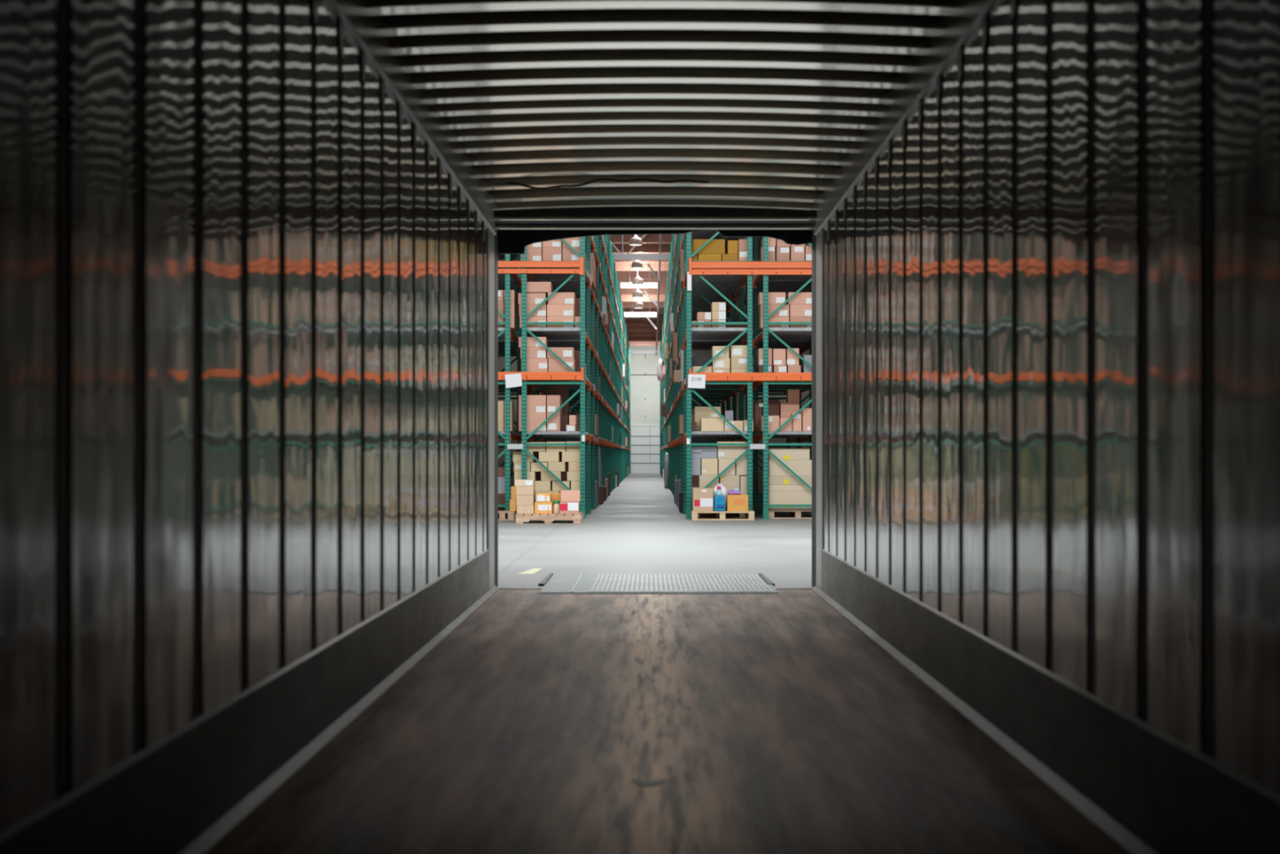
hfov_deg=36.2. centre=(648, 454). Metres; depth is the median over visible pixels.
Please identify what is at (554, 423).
carton
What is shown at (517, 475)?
carton
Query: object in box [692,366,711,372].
carton
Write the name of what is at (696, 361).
carton
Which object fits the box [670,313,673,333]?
carton
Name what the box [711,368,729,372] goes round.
carton
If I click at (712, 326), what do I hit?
carton
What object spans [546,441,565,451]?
carton
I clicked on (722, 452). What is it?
carton
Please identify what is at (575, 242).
carton
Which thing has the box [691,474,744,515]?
carton
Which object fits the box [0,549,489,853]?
baseboard
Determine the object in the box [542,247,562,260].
carton
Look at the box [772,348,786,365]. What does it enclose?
carton
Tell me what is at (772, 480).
carton
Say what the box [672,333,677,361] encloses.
carton
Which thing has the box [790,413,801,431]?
carton
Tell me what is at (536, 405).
carton
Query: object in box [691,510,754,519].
wooden pallet
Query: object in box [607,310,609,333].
carton
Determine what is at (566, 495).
carton
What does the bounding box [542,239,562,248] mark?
carton
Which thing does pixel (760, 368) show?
carton
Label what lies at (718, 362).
carton
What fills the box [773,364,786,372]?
carton
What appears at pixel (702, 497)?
carton
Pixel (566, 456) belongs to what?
carton
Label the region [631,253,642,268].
dome lamp
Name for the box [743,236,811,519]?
rack
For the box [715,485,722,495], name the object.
bottle
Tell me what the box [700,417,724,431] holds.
carton
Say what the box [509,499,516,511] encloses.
carton
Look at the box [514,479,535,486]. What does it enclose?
carton
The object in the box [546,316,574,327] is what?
carton
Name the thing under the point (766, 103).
ceiling
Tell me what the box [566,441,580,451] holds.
carton
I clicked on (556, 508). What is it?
jar
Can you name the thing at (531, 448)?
carton
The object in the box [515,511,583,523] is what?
wooden pallet
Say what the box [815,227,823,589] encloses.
post
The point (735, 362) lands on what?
carton
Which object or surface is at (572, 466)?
carton
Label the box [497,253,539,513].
rack
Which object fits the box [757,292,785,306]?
carton
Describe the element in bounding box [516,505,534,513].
carton
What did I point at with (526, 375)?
tie beam
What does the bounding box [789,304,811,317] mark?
carton
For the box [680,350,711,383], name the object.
carton
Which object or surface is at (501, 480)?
carton
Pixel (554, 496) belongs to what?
carton
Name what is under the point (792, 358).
carton
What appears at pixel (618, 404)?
carton
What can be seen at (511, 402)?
carton
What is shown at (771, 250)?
carton
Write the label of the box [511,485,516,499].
carton
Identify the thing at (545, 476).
carton
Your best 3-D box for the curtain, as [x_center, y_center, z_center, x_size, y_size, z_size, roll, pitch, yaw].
[0.041,-1.825,15.435,2.848,0.489,0.089,0,0,0]
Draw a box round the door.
[631,426,659,473]
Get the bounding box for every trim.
[179,585,499,853]
[810,585,1156,853]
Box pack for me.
[713,485,725,511]
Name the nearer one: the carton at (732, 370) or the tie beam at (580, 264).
the tie beam at (580, 264)
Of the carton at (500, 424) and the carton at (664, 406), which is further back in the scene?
the carton at (664, 406)
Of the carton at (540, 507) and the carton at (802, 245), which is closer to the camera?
the carton at (540, 507)
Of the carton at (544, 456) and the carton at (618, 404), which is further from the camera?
the carton at (618, 404)
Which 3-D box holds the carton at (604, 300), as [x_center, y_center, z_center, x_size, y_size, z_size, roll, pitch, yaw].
[-1.406,-3.282,43.619,0.892,0.390,1.008,0,0,0]
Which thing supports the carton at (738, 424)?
on the rack at (697, 293)
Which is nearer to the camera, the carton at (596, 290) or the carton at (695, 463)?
the carton at (695, 463)
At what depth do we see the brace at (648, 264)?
71.98 m
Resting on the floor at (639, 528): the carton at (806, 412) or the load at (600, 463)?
the load at (600, 463)
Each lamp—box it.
[620,262,657,288]
[624,294,656,316]
[628,234,642,245]
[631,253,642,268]
[631,268,643,284]
[632,288,643,297]
[633,288,643,308]
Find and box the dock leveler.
[537,573,778,593]
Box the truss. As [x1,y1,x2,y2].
[609,234,669,260]
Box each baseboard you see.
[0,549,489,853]
[821,548,1279,853]
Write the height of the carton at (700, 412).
0.410 m
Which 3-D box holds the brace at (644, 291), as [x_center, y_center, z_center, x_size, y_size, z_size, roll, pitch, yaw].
[0.066,-6.233,78.000,0.567,0.634,0.060,0,0,0]
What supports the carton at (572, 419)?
on the carton at (569, 427)
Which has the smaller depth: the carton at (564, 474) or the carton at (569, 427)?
the carton at (569, 427)
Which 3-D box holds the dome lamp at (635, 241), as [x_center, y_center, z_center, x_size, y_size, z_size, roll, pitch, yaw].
[-0.448,-7.495,66.000,0.450,0.890,0.450,0,0,0]
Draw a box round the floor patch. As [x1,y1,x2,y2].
[630,779,666,785]
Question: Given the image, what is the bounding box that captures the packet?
[727,489,741,494]
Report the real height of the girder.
3.032 m
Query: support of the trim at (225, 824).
attached to the wall at (243, 323)
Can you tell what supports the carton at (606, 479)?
on the floor at (639, 528)
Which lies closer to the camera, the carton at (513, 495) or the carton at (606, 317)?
the carton at (513, 495)
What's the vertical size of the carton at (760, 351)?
0.273 m
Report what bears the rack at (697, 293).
on the floor at (639, 528)
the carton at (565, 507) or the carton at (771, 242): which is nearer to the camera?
the carton at (565, 507)
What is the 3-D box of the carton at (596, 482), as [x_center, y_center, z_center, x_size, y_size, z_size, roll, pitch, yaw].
[-1.435,0.772,38.230,0.861,0.516,1.174,0,0,0]
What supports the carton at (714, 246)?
on the carton at (700, 256)
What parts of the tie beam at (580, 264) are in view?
plate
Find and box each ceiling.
[363,0,958,212]
[497,234,808,346]
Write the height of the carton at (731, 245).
0.220 m
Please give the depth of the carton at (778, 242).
31.53 m
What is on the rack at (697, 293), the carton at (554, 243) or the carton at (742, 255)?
the carton at (742, 255)
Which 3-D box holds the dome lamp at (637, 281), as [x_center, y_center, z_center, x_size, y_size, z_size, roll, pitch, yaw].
[-0.424,-7.001,74.000,0.420,1.173,0.420,0,0,0]
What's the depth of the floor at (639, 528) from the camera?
23.00 m
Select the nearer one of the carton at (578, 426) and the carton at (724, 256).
the carton at (724, 256)
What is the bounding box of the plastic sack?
[713,483,728,510]
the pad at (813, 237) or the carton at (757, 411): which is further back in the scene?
the carton at (757, 411)
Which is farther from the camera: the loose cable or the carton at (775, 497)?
the carton at (775, 497)
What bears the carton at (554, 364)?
on the rack at (584, 396)
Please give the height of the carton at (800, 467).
0.262 m
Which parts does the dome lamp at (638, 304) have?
lamp shade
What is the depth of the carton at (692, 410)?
37.42 m
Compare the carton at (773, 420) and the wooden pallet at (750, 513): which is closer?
the wooden pallet at (750, 513)
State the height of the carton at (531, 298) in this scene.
0.181 m
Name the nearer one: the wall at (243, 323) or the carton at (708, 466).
the wall at (243, 323)
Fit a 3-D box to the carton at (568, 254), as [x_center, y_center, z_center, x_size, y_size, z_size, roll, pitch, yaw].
[-1.244,-3.207,31.779,0.291,0.241,0.503,0,0,0]
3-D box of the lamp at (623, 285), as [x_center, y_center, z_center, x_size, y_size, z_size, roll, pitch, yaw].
[-0.380,-6.985,76.000,1.420,1.050,0.160,0,0,0]
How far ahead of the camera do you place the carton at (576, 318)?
31.53 m
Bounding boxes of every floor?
[206,589,1128,853]
[497,473,812,589]
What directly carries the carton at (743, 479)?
on the wooden pallet at (715, 514)
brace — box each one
[643,289,657,305]
[646,316,657,329]
[647,263,657,277]
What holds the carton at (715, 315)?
on the carton at (712, 326)
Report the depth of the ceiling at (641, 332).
84.11 m
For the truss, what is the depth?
67.91 m
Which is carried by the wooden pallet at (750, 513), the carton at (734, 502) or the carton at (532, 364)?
the carton at (734, 502)
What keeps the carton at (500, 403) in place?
on the carton at (500, 424)
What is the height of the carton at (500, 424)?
0.159 m
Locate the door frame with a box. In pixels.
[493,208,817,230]
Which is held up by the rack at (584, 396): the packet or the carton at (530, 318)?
the carton at (530, 318)
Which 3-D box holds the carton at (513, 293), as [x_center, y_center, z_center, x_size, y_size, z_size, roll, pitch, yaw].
[-2.246,-2.567,31.780,0.160,0.166,0.500,0,0,0]
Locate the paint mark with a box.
[517,568,542,573]
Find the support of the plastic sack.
on the wooden pallet at (750, 513)
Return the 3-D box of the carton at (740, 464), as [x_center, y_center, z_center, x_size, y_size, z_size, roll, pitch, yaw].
[1.494,0.201,31.780,0.178,0.259,0.500,0,0,0]
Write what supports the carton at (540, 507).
on the wooden pallet at (520, 517)
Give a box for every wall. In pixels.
[0,0,487,833]
[497,346,808,473]
[823,0,1279,795]
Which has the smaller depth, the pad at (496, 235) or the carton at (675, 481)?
the pad at (496, 235)
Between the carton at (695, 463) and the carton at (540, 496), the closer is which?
the carton at (540, 496)
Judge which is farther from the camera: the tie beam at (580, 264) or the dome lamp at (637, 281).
the dome lamp at (637, 281)
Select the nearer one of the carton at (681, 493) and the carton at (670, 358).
the carton at (681, 493)
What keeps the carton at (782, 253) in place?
on the rack at (790, 338)
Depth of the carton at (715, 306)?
31.53 m
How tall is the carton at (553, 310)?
0.196 m
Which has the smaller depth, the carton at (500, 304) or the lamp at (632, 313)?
the carton at (500, 304)
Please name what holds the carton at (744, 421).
on the rack at (697, 293)
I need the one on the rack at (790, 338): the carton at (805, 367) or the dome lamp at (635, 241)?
the carton at (805, 367)
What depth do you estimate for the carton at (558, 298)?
31.53 m
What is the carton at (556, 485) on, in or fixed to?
on the carton
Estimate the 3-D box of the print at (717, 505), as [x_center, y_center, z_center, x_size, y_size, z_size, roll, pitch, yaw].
[1.129,0.815,30.868,0.135,0.050,0.004,0,0,0]
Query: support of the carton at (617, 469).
on the floor at (639, 528)
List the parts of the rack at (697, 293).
post, post, post, post, post, post, post, post, post, post, post, post, post, post, post, post, post, post, post, post, post, post, post, post, post, post, post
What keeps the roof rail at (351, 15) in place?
attached to the wall at (243, 323)
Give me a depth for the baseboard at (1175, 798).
5.74 m
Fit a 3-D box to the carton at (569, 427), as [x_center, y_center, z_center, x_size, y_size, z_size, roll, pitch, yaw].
[-1.254,-0.429,31.779,0.148,0.105,0.503,0,0,0]
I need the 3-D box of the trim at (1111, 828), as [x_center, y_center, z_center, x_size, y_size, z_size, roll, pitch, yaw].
[1.259,1.015,6.900,0.038,0.030,16.200,0,0,0]
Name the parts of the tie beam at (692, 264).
plate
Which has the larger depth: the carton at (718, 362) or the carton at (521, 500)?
the carton at (718, 362)
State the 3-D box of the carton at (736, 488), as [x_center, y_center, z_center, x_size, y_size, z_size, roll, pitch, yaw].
[1.387,0.571,31.178,0.094,0.121,0.103,0,0,0]
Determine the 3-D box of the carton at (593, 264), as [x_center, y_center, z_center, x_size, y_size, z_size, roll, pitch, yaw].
[-1.383,-3.342,35.824,0.772,0.510,1.744,0,0,0]
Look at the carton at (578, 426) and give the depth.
37.52 m
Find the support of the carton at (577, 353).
on the rack at (584, 396)
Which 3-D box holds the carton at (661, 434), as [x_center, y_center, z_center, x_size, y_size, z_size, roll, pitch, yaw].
[0.946,-0.638,87.032,0.756,0.523,1.692,0,0,0]
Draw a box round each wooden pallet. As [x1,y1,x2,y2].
[497,510,515,519]
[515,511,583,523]
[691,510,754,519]
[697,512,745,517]
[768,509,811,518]
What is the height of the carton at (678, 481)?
0.535 m
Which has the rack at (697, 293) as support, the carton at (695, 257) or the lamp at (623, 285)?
the carton at (695, 257)
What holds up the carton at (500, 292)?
on the carton at (500, 304)
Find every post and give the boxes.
[487,227,494,589]
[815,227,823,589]
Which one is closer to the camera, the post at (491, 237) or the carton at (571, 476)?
the post at (491, 237)
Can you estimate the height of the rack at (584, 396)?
6.900 m
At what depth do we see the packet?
30.90 m
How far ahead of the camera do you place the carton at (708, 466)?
31.53 m
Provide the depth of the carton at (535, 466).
31.53 m
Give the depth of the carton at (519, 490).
29.50 m
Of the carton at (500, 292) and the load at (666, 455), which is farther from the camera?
the load at (666, 455)
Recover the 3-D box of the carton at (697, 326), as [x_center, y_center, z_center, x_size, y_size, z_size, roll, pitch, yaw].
[0.892,-2.100,31.779,0.226,0.125,0.503,0,0,0]
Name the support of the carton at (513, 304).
on the rack at (508, 340)
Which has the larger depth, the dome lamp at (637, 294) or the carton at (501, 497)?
the dome lamp at (637, 294)
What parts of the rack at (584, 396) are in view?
post, post, post, post, post, post, post, post, post, post, post, post, post, post, post, post, post, post, post, post, post, post, post, post, post, post, post, post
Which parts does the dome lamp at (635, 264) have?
lamp shade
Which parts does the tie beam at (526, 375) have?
plate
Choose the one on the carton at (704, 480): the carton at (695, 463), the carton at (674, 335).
the carton at (695, 463)
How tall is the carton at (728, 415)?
0.350 m
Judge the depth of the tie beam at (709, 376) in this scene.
31.35 m
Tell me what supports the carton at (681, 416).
on the rack at (697, 293)
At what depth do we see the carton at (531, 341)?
31.53 m
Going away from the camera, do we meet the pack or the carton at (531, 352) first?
the pack
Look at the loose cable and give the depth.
13.11 m
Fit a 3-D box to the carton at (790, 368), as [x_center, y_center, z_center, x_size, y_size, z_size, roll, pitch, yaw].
[2.341,-1.371,31.780,0.208,0.135,0.500,0,0,0]
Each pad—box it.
[494,230,497,586]
[811,230,815,586]
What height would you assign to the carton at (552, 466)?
0.154 m
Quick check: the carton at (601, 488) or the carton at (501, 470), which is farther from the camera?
the carton at (601, 488)
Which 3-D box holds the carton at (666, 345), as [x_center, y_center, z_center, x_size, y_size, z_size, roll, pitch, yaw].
[0.944,-3.336,63.850,0.787,0.497,1.353,0,0,0]
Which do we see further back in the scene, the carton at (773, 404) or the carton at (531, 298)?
the carton at (773, 404)
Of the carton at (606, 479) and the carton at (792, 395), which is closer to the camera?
the carton at (792, 395)
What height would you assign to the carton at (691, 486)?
0.367 m
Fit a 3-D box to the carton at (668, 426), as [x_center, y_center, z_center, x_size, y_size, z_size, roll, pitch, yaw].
[0.948,-0.600,55.459,0.802,0.448,1.621,0,0,0]
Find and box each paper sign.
[505,373,522,388]
[688,373,705,388]
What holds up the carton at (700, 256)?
on the rack at (697, 293)
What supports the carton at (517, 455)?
on the carton at (517, 465)
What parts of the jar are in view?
lid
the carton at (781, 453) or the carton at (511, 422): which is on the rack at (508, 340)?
the carton at (511, 422)
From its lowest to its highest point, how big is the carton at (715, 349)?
0.190 m
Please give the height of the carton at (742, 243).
0.190 m
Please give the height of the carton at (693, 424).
0.153 m
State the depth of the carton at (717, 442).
31.53 m
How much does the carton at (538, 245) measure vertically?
0.226 m
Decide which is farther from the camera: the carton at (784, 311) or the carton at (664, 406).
the carton at (664, 406)
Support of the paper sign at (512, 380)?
hanging from the tie beam at (526, 375)
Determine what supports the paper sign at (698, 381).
attached to the tie beam at (709, 376)
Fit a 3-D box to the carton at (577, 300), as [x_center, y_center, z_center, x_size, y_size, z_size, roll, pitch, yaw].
[-1.163,-2.304,32.350,0.164,0.531,0.400,0,0,0]
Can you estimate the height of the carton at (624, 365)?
0.492 m
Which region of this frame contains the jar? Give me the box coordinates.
[552,500,559,513]
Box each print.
[715,504,724,507]
[734,498,745,504]
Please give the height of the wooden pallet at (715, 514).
0.140 m
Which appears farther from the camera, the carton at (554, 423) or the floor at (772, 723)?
the carton at (554, 423)
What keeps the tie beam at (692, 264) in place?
attached to the rack at (697, 293)
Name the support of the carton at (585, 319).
on the rack at (584, 396)
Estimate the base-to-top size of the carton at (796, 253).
0.264 m
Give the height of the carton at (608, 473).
0.569 m
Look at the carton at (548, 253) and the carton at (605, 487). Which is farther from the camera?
the carton at (605, 487)
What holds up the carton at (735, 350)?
on the carton at (735, 362)
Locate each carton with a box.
[497,289,504,301]
[497,301,504,327]
[497,400,504,421]
[497,421,504,431]
[497,466,511,476]
[497,476,505,493]
[497,493,505,510]
[504,289,515,302]
[504,300,515,329]
[504,400,513,422]
[504,421,513,431]
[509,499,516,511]
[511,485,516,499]
[512,451,534,462]
[513,462,531,471]
[514,471,536,479]
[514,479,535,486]
[515,485,534,494]
[515,494,535,505]
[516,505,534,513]
[518,293,546,305]
[518,337,547,347]
[518,395,546,431]
[519,304,546,317]
[520,248,542,261]
[520,316,546,328]
[520,346,546,359]
[526,241,542,249]
[526,281,552,294]
[526,358,548,371]
[526,442,546,451]
[530,462,547,471]
[534,448,586,514]
[534,480,552,490]
[534,501,553,513]
[535,490,559,502]
[536,492,551,502]
[538,451,560,462]
[541,471,561,480]
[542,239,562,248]
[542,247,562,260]
[545,385,568,431]
[546,304,575,317]
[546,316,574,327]
[546,346,574,359]
[546,395,562,431]
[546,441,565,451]
[547,292,575,306]
[547,462,566,471]
[548,358,575,371]
[551,480,569,490]
[551,493,560,504]
[560,489,580,502]
[560,501,579,513]
[561,451,580,462]
[562,237,580,248]
[562,248,580,260]
[566,424,576,431]
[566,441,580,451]
[567,471,580,480]
[568,413,598,435]
[568,415,577,425]
[568,462,580,471]
[570,480,580,489]
[574,316,580,327]
[574,350,580,371]
[575,297,580,316]
[585,253,595,289]
[585,319,596,351]
[590,472,610,496]
[590,478,608,497]
[590,480,598,508]
[595,268,597,299]
[599,485,604,504]
[602,296,606,317]
[604,311,608,328]
[604,486,606,501]
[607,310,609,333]
[612,331,613,346]
[617,403,619,415]
[617,469,618,486]
[620,405,622,419]
[622,364,625,377]
[625,436,627,446]
[661,404,666,416]
[661,434,662,446]
[665,343,667,360]
[667,425,671,441]
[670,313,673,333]
[670,358,671,379]
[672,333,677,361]
[673,369,683,383]
[674,480,676,504]
[676,479,680,508]
[678,414,724,434]
[679,491,683,512]
[680,248,725,286]
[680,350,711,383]
[691,254,697,260]
[691,408,722,414]
[691,422,696,431]
[691,446,716,458]
[691,458,700,475]
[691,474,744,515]
[691,486,697,510]
[692,239,724,257]
[692,356,711,366]
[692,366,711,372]
[692,487,713,511]
[694,406,720,431]
[696,311,711,321]
[696,320,711,327]
[697,253,721,260]
[698,475,719,488]
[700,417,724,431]
[700,458,717,475]
[711,302,725,312]
[711,311,725,321]
[711,320,725,327]
[711,346,728,358]
[711,357,729,369]
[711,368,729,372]
[716,441,746,446]
[716,446,746,458]
[717,458,735,475]
[719,475,739,510]
[721,253,737,260]
[724,410,733,421]
[724,420,742,431]
[726,240,737,253]
[726,493,748,511]
[729,345,746,358]
[729,356,746,369]
[729,368,746,372]
[733,486,739,490]
[734,458,746,475]
[737,239,746,252]
[737,251,746,260]
[739,475,746,493]
[742,419,753,431]
[753,400,762,431]
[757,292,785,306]
[757,348,772,366]
[757,364,773,372]
[759,304,789,318]
[759,316,789,329]
[759,399,779,415]
[760,237,775,247]
[760,246,775,261]
[760,415,779,431]
[768,448,809,459]
[768,459,811,475]
[768,475,811,484]
[768,484,811,490]
[768,490,811,510]
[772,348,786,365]
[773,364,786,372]
[775,239,790,248]
[775,246,789,260]
[779,402,799,417]
[779,417,791,431]
[786,292,811,305]
[786,348,799,365]
[786,364,800,372]
[786,389,799,402]
[789,244,805,248]
[789,246,804,260]
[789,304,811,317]
[789,316,811,327]
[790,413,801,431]
[800,408,811,431]
[801,355,811,372]
[804,245,811,260]
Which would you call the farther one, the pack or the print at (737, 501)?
the pack
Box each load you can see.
[599,446,601,486]
[663,452,668,488]
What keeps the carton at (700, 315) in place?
on the carton at (697, 326)
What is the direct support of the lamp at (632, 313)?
hanging from the ceiling at (641, 332)
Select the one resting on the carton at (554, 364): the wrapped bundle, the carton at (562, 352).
the carton at (562, 352)
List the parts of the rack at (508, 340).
post, post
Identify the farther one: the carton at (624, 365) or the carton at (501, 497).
the carton at (624, 365)
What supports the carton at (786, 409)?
on the rack at (790, 338)
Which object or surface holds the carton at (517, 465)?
on the carton at (517, 475)
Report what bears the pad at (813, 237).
attached to the wall
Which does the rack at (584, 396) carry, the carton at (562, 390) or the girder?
the carton at (562, 390)
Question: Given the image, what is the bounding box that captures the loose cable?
[506,178,708,189]
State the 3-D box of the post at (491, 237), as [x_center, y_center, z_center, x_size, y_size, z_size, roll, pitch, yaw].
[-1.197,-0.360,14.750,0.032,2.780,0.500,0,0,0]
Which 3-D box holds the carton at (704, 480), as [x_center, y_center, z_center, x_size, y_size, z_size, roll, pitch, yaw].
[0.969,0.610,31.780,0.315,0.560,0.500,0,0,0]
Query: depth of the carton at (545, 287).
31.53 m
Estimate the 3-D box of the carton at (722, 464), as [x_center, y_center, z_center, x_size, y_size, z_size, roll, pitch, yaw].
[1.256,0.201,31.780,0.267,0.259,0.500,0,0,0]
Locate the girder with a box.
[655,234,662,355]
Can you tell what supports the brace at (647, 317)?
attached to the girder
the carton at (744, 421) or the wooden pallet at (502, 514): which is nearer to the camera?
the wooden pallet at (502, 514)
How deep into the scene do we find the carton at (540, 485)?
31.53 m
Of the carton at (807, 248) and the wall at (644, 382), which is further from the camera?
the wall at (644, 382)
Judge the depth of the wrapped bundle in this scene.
81.10 m
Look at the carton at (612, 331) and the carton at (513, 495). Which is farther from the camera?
the carton at (612, 331)
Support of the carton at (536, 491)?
on the wooden pallet
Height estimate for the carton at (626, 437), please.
0.404 m
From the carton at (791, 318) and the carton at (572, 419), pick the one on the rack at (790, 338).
the carton at (791, 318)
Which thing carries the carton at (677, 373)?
on the rack at (697, 293)
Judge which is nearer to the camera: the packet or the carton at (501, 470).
the packet
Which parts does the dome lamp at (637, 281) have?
lamp shade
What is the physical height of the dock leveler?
0.073 m
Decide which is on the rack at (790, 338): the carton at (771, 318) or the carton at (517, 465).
the carton at (771, 318)
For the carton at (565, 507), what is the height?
0.182 m
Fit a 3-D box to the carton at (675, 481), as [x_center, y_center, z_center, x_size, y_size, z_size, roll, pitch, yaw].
[0.991,0.788,41.572,0.890,0.485,1.881,0,0,0]
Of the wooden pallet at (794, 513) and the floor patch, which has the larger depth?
the wooden pallet at (794, 513)
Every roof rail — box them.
[310,0,496,242]
[813,0,1017,240]
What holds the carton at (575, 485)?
on the carton
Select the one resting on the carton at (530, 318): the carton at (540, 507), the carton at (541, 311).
the carton at (541, 311)
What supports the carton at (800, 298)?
on the carton at (795, 310)
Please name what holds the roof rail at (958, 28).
attached to the wall at (1051, 322)
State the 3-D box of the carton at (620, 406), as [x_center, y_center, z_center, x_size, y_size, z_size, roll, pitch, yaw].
[-1.431,-1.548,72.333,0.879,0.490,1.279,0,0,0]
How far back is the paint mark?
17.22 m
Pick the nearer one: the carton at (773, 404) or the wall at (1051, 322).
the wall at (1051, 322)
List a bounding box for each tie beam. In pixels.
[497,257,583,275]
[497,367,583,380]
[688,257,811,275]
[688,368,811,381]
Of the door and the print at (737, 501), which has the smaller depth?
the print at (737, 501)
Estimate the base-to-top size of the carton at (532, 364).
0.243 m
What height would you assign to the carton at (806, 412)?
0.373 m
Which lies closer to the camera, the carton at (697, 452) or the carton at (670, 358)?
the carton at (697, 452)
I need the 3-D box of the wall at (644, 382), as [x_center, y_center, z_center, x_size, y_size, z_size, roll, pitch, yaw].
[0.000,-4.470,108.975,28.000,11.000,0.650,0,0,0]
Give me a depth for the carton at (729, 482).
31.53 m
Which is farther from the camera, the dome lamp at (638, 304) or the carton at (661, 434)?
the carton at (661, 434)
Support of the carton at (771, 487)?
on the carton at (775, 497)
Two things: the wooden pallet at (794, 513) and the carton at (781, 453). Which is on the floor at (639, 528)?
the wooden pallet at (794, 513)
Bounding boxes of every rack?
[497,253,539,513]
[506,235,630,519]
[659,230,752,519]
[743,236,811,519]
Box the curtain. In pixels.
[497,230,811,253]
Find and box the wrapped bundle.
[657,358,663,381]
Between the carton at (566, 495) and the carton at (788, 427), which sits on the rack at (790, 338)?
the carton at (788, 427)
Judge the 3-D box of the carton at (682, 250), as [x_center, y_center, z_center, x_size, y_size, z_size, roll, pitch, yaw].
[0.973,-3.371,35.477,0.791,0.567,1.150,0,0,0]
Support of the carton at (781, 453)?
on the carton at (800, 467)
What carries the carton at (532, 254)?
on the rack at (584, 396)

